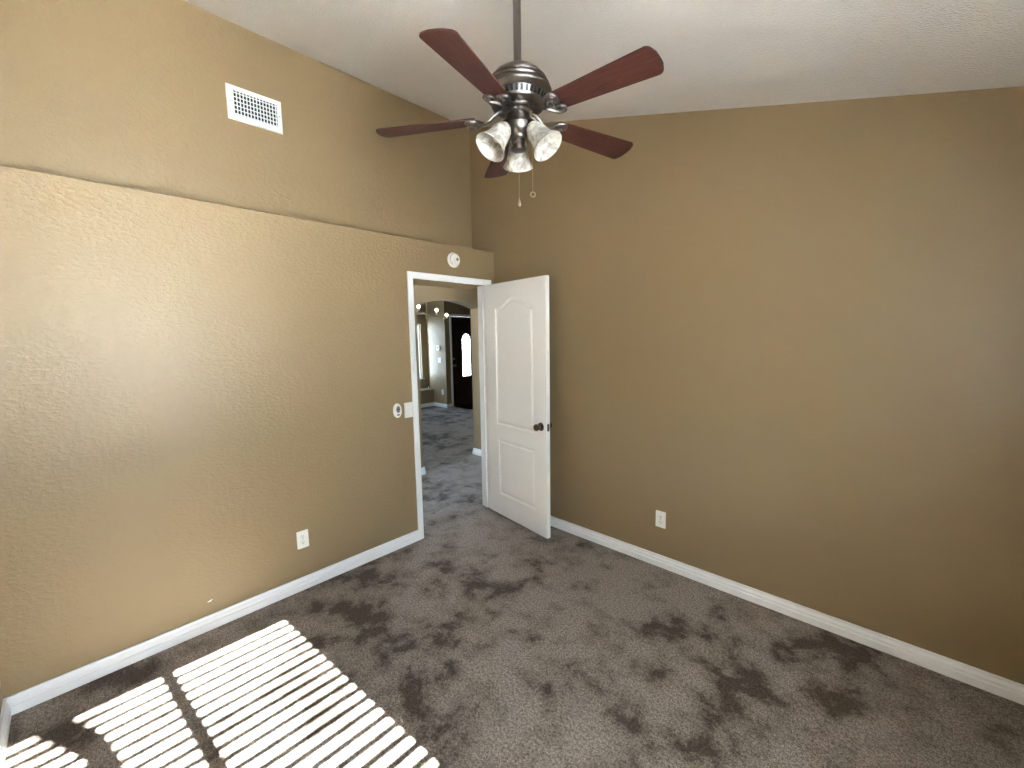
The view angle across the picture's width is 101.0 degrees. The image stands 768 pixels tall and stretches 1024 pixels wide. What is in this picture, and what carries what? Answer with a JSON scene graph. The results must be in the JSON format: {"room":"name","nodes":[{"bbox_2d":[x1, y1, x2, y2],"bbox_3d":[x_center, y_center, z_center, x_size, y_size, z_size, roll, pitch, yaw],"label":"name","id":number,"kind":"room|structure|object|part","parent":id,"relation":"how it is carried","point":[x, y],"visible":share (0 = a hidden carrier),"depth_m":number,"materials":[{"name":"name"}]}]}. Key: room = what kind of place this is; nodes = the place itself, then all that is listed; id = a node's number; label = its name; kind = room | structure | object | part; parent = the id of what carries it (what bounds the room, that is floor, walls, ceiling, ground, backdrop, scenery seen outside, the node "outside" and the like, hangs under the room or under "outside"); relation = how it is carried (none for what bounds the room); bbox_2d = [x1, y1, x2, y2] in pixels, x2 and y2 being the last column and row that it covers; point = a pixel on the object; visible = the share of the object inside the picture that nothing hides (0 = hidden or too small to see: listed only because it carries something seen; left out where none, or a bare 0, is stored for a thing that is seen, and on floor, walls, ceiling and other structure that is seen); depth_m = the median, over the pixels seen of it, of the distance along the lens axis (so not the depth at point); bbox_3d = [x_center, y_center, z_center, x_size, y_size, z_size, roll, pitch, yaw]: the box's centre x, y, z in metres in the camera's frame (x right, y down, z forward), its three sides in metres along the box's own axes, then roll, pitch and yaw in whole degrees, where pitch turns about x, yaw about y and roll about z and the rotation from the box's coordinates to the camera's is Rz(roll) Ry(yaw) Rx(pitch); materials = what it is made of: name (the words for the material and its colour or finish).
{"room":"empty bedroom","nodes":[
{"label":"empty bedroom","id":0,"kind":"room"},
{"bbox_2d":[0,684,2,713],"bbox_3d":[-1.071,-0.163,0.460,3.887,3.489,0.120,5,9,43],"label":"wall","id":1,"kind":"structure","parent":0,"point":[1,695],"depth_m":1.80,"materials":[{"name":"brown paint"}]},
{"bbox_2d":[0,699,10,767],"bbox_3d":[-0.937,1.527,0.653,3.480,0.083,0.017,5,9,43],"label":"baseboard","id":2,"kind":"structure","parent":1,"relation":"attached to","point":[5,716],"depth_m":1.72,"materials":[{"name":"white"}]},
{"bbox_2d":[0,0,493,698],"bbox_3d":[-1.343,-0.466,2.864,0.410,3.533,3.270,5,9,43],"label":"wall","id":3,"kind":"structure","parent":0,"point":[205,360],"depth_m":2.27,"materials":[{"name":"brown paint"}]},
{"bbox_2d":[4,530,419,715],"bbox_3d":[-1.471,1.305,2.595,0.017,0.083,2.125,5,9,43],"label":"baseboard","id":4,"kind":"structure","parent":3,"relation":"attached to","point":[23,700],"depth_m":2.28,"materials":[{"name":"white wood"}]},
{"bbox_2d":[225,83,282,134],"bbox_3d":[-1.579,-1.691,2.599,0.012,0.196,0.303,5,9,43],"label":"air vent","id":5,"kind":"object","parent":3,"relation":"in","point":[245,106],"visible":1,"depth_m":2.59,"materials":[{"name":"white metal"}]},
{"bbox_2d":[296,529,308,549],"bbox_3d":[-1.343,0.997,2.709,0.006,0.115,0.070,5,9,43],"label":"wall outlet","id":6,"kind":"object","parent":3,"relation":"attached to","point":[302,536],"visible":1,"depth_m":2.71,"materials":[{"name":"white plastic"}]},
{"bbox_2d":[393,403,401,417],"bbox_3d":[-0.851,0.199,3.140,0.021,0.108,0.066,5,9,43],"label":"wall control","id":7,"kind":"object","parent":3,"relation":"attached to","point":[397,410],"visible":1,"depth_m":3.13,"materials":[{"name":"white plastic"}]},
{"bbox_2d":[404,402,412,417],"bbox_3d":[-0.788,0.198,3.217,0.006,0.115,0.070,5,9,43],"label":"light switch","id":8,"kind":"object","parent":3,"relation":"attached to","point":[408,407],"visible":1,"depth_m":3.22,"materials":[{"name":"white plastic"}]},
{"bbox_2d":[413,279,482,288],"bbox_3d":[-0.601,-0.862,3.588,0.344,0.028,0.892,5,9,43],"label":"trim","id":9,"kind":"structure","parent":3,"relation":"attached to","point":[415,281],"depth_m":3.61,"materials":[{"name":"beige paint"}]},
{"bbox_2d":[407,271,490,539],"bbox_3d":[-0.508,0.160,3.590,0.133,2.093,0.852,5,9,43],"label":"door frame","id":10,"kind":"structure","parent":3,"relation":"attached to","point":[410,274],"depth_m":3.50,"materials":[{"name":"white wood"}]},
{"bbox_2d":[485,275,551,538],"bbox_3d":[0.036,0.178,3.500,0.165,2.024,0.787,-6,9,-38],"label":"door","id":11,"kind":"structure","parent":10,"relation":"attached to","point":[517,311],"depth_m":3.43,"materials":[{"name":"white paint"}]},
{"bbox_3d":[0.199,0.333,3.236,0.065,0.066,0.066,-6,9,-38],"label":"knob","id":12,"kind":"part","parent":11,"relation":"part of","materials":[{"name":"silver metal"}]},
{"bbox_2d":[447,252,459,267],"bbox_3d":[-0.464,-1.005,3.416,0.037,0.120,0.120,5,9,43],"label":"smoke detector","id":13,"kind":"object","parent":3,"relation":"attached to","point":[453,258],"visible":1,"depth_m":3.40,"materials":[{"name":"white plastic"}]},
{"bbox_2d":[417,303,433,403],"bbox_3d":[-3.938,-0.481,7.716,0.485,2.500,6.800,5,9,43],"label":"wall","id":14,"kind":"structure","parent":0,"point":[427,394],"depth_m":9.85,"materials":[{"name":"brown paint"}]},
{"bbox_2d":[418,324,424,378],"bbox_3d":[-2.267,-0.736,9.719,0.120,1.280,0.470,5,9,43],"label":"window","id":15,"kind":"structure","parent":14,"relation":"in","point":[418,324],"depth_m":9.87,"materials":[{"name":"white glass"}]},
{"bbox_3d":[-2.298,-0.749,9.747,0.035,1.260,0.390,5,9,43],"label":"frame","id":16,"kind":"part","parent":15,"relation":"part of","materials":[{"name":"white"}]},
{"bbox_2d":[421,402,433,407],"bbox_3d":[-3.936,0.761,7.499,0.017,0.083,6.250,5,9,43],"label":"baseboard","id":17,"kind":"structure","parent":14,"relation":"attached to","point":[432,403],"depth_m":9.60,"materials":[{"name":"white"}]},
{"bbox_2d":[413,285,477,467],"bbox_3d":[-1.915,-0.077,4.043,0.180,2.500,4.208,5,9,43],"label":"wall","id":18,"kind":"structure","parent":0,"point":[468,298],"depth_m":4.91,"materials":[{"name":"brown paint"}]},
{"bbox_2d":[421,467,425,474],"bbox_3d":[-2.144,1.174,3.783,0.017,0.083,3.277,5,9,43],"label":"baseboard","id":19,"kind":"structure","parent":18,"relation":"attached to","point":[423,471],"depth_m":4.94,"materials":[{"name":"white"}]},
{"bbox_2d":[427,301,469,403],"bbox_3d":[-0.671,-0.870,10.553,0.600,2.500,2.950,5,9,43],"label":"wall","id":20,"kind":"structure","parent":0,"point":[438,328],"depth_m":9.44,"materials":[{"name":"brown paint"}]},
{"bbox_2d":[434,402,447,407],"bbox_3d":[-1.622,0.478,9.581,0.494,0.083,0.017,5,9,43],"label":"baseboard","id":21,"kind":"structure","parent":20,"relation":"attached to","point":[435,403],"depth_m":9.57,"materials":[{"name":"white"}]},
{"bbox_2d":[449,314,470,406],"bbox_3d":[-1.016,-0.556,9.768,0.016,2.072,1.009,5,9,43],"label":"door frame","id":22,"kind":"structure","parent":20,"relation":"attached to","point":[450,315],"depth_m":9.43,"materials":[{"name":"white"}]},
{"bbox_2d":[451,317,472,405],"bbox_3d":[-1.035,-0.533,9.789,0.111,2.020,0.907,5,9,43],"label":"door","id":23,"kind":"structure","parent":20,"relation":"in","point":[462,385],"depth_m":9.65,"materials":[{"name":"black wood"}]},
{"bbox_3d":[-1.038,-0.434,9.808,0.009,1.502,0.670,5,9,43],"label":"moulding","id":24,"kind":"part","parent":23,"relation":"part of","materials":[{"name":"brown wood"}]},
{"bbox_2d":[470,309,480,449],"bbox_3d":[0.003,-0.244,5.196,1.370,2.500,0.120,5,9,43],"label":"wall","id":25,"kind":"structure","parent":0,"point":[473,312],"depth_m":5.59,"materials":[{"name":"brown paint"}]},
{"bbox_2d":[472,448,481,455],"bbox_3d":[-0.031,0.962,5.295,1.387,0.083,0.017,5,9,43],"label":"baseboard","id":26,"kind":"structure","parent":25,"relation":"attached to","point":[475,451],"depth_m":5.70,"materials":[{"name":"white"}]},
{"bbox_2d":[4,406,1023,767],"bbox_3d":[-1.016,1.064,5.555,10.600,0.150,11.000,5,9,43],"label":"floor","id":27,"kind":"structure","parent":0,"point":[483,640],"depth_m":1.97,"materials":[{"name":"carpet"}]},
{"bbox_2d":[456,403,472,408],"bbox_3d":[-0.767,0.483,9.712,0.550,0.014,0.950,5,9,43],"label":"door mat","id":28,"kind":"object","parent":27,"relation":"on","point":[466,406],"visible":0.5,"depth_m":9.50,"materials":[{"name":"black"}]},
{"bbox_2d":[183,0,1023,126],"bbox_3d":[-0.069,-1.572,1.502,4.050,1.218,3.270,5,9,43],"label":"ceiling","id":29,"kind":"structure","parent":0,"point":[715,54],"depth_m":1.89,"materials":[{"name":"grey paint"}]},
{"bbox_2d":[376,0,663,206],"bbox_3d":[0.056,-1.138,1.642,1.078,0.842,1.121,5,9,43],"label":"ceiling fan","id":30,"kind":"object","parent":29,"relation":"hanging from","point":[518,91],"visible":1,"depth_m":1.59,"materials":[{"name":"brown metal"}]},
{"bbox_3d":[-0.348,-1.045,1.725,0.414,0.043,0.124,0,7,7],"label":"blade","id":31,"kind":"part","parent":30,"relation":"part of","materials":[{"name":"brown wood"}]},
{"bbox_3d":[-0.131,-1.003,1.342,0.124,0.043,0.414,2,7,25],"label":"blade","id":32,"kind":"part","parent":30,"relation":"part of","materials":[{"name":"brown wood"}]},
{"bbox_3d":[-0.110,-1.061,1.697,0.156,0.063,0.108,0,7,7],"label":"blade arm","id":33,"kind":"part","parent":30,"relation":"part of","materials":[{"name":"grey metal"}]},
{"bbox_3d":[-0.054,-0.963,1.643,0.129,0.122,0.129,39,-14,-28],"label":"lamp shade","id":34,"kind":"part","parent":30,"relation":"part of","materials":[{"name":"white glass"}]},
{"bbox_3d":[-0.049,-1.088,2.047,0.124,0.043,0.414,-2,7,-11],"label":"blade","id":35,"kind":"part","parent":30,"relation":"part of","materials":[{"name":"brown wood"}]},
{"bbox_3d":[-0.033,-1.046,1.558,0.108,0.063,0.156,2,7,25],"label":"blade arm","id":36,"kind":"part","parent":30,"relation":"part of","materials":[{"name":"grey metal"}]},
{"bbox_3d":[0.025,-0.981,1.783,0.129,0.122,0.129,-1,45,-1],"label":"lamp shade","id":37,"kind":"part","parent":30,"relation":"part of","materials":[{"name":"white glass"}]},
{"bbox_3d":[0.024,-1.111,1.674,0.265,0.060,0.265,5,9,43],"label":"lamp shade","id":38,"kind":"part","parent":30,"relation":"part of","materials":[{"name":"grey metal"}]},
{"bbox_3d":[0.083,-0.905,1.698,0.024,0.297,0.004,-1,7,0],"label":"pull chain","id":39,"kind":"part","parent":30,"relation":"part of","materials":[{"name":"gold metal"}]},
{"bbox_3d":[0.107,-0.965,1.643,0.129,0.122,0.129,-41,-14,28],"label":"lamp shade","id":40,"kind":"part","parent":30,"relation":"part of","materials":[{"name":"white glass"}]},
{"bbox_3d":[0.123,-1.052,1.587,0.156,0.063,0.108,5,9,42],"label":"blade arm","id":41,"kind":"part","parent":30,"relation":"part of","materials":[{"name":"grey metal"}]},
{"bbox_3d":[0.144,-1.071,1.744,0.156,0.063,0.108,-5,8,-29],"label":"blade arm","id":42,"kind":"part","parent":30,"relation":"part of","materials":[{"name":"grey metal"}]},
{"bbox_3d":[0.352,-1.073,1.864,0.414,0.043,0.124,-5,8,-29],"label":"blade","id":43,"kind":"part","parent":30,"relation":"part of","materials":[{"name":"brown wood"}]},
{"bbox_3d":[0.302,-1.020,1.428,0.414,0.043,0.124,5,9,42],"label":"blade","id":44,"kind":"part","parent":30,"relation":"part of","materials":[{"name":"brown wood"}]},
{"bbox_2d":[469,86,1023,684],"bbox_3d":[1.092,-0.467,2.729,3.887,3.489,0.120,5,9,43],"label":"wall","id":45,"kind":"structure","parent":0,"point":[792,335],"depth_m":2.24,"materials":[{"name":"brown paint"}]},
{"bbox_2d":[655,510,665,528],"bbox_3d":[1.020,0.929,2.897,0.070,0.115,0.006,5,9,43],"label":"wall outlet","id":46,"kind":"object","parent":45,"relation":"attached to","point":[660,516],"visible":1,"depth_m":2.90,"materials":[{"name":"white plastic"}]},
{"bbox_2d":[550,515,1023,704],"bbox_3d":[1.132,1.237,2.824,3.480,0.083,0.017,5,9,43],"label":"baseboard","id":47,"kind":"structure","parent":45,"relation":"attached to","point":[1011,690],"depth_m":2.29,"materials":[{"name":"white"}]},
{"bbox_3d":[-1.588,-1.740,6.973,5.840,0.100,9.200,5,9,43],"label":"ceiling","id":48,"kind":"structure","parent":0,"visible":0},
{"bbox_2d":[417,302,447,319],"bbox_3d":[-1.450,-1.389,7.185,0.717,0.650,0.640,5,9,43],"label":"chandelier","id":49,"kind":"object","parent":48,"relation":"hanging from","point":[418,306],"visible":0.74,"depth_m":7.19,"materials":[{"name":"white glass"}]}
]}

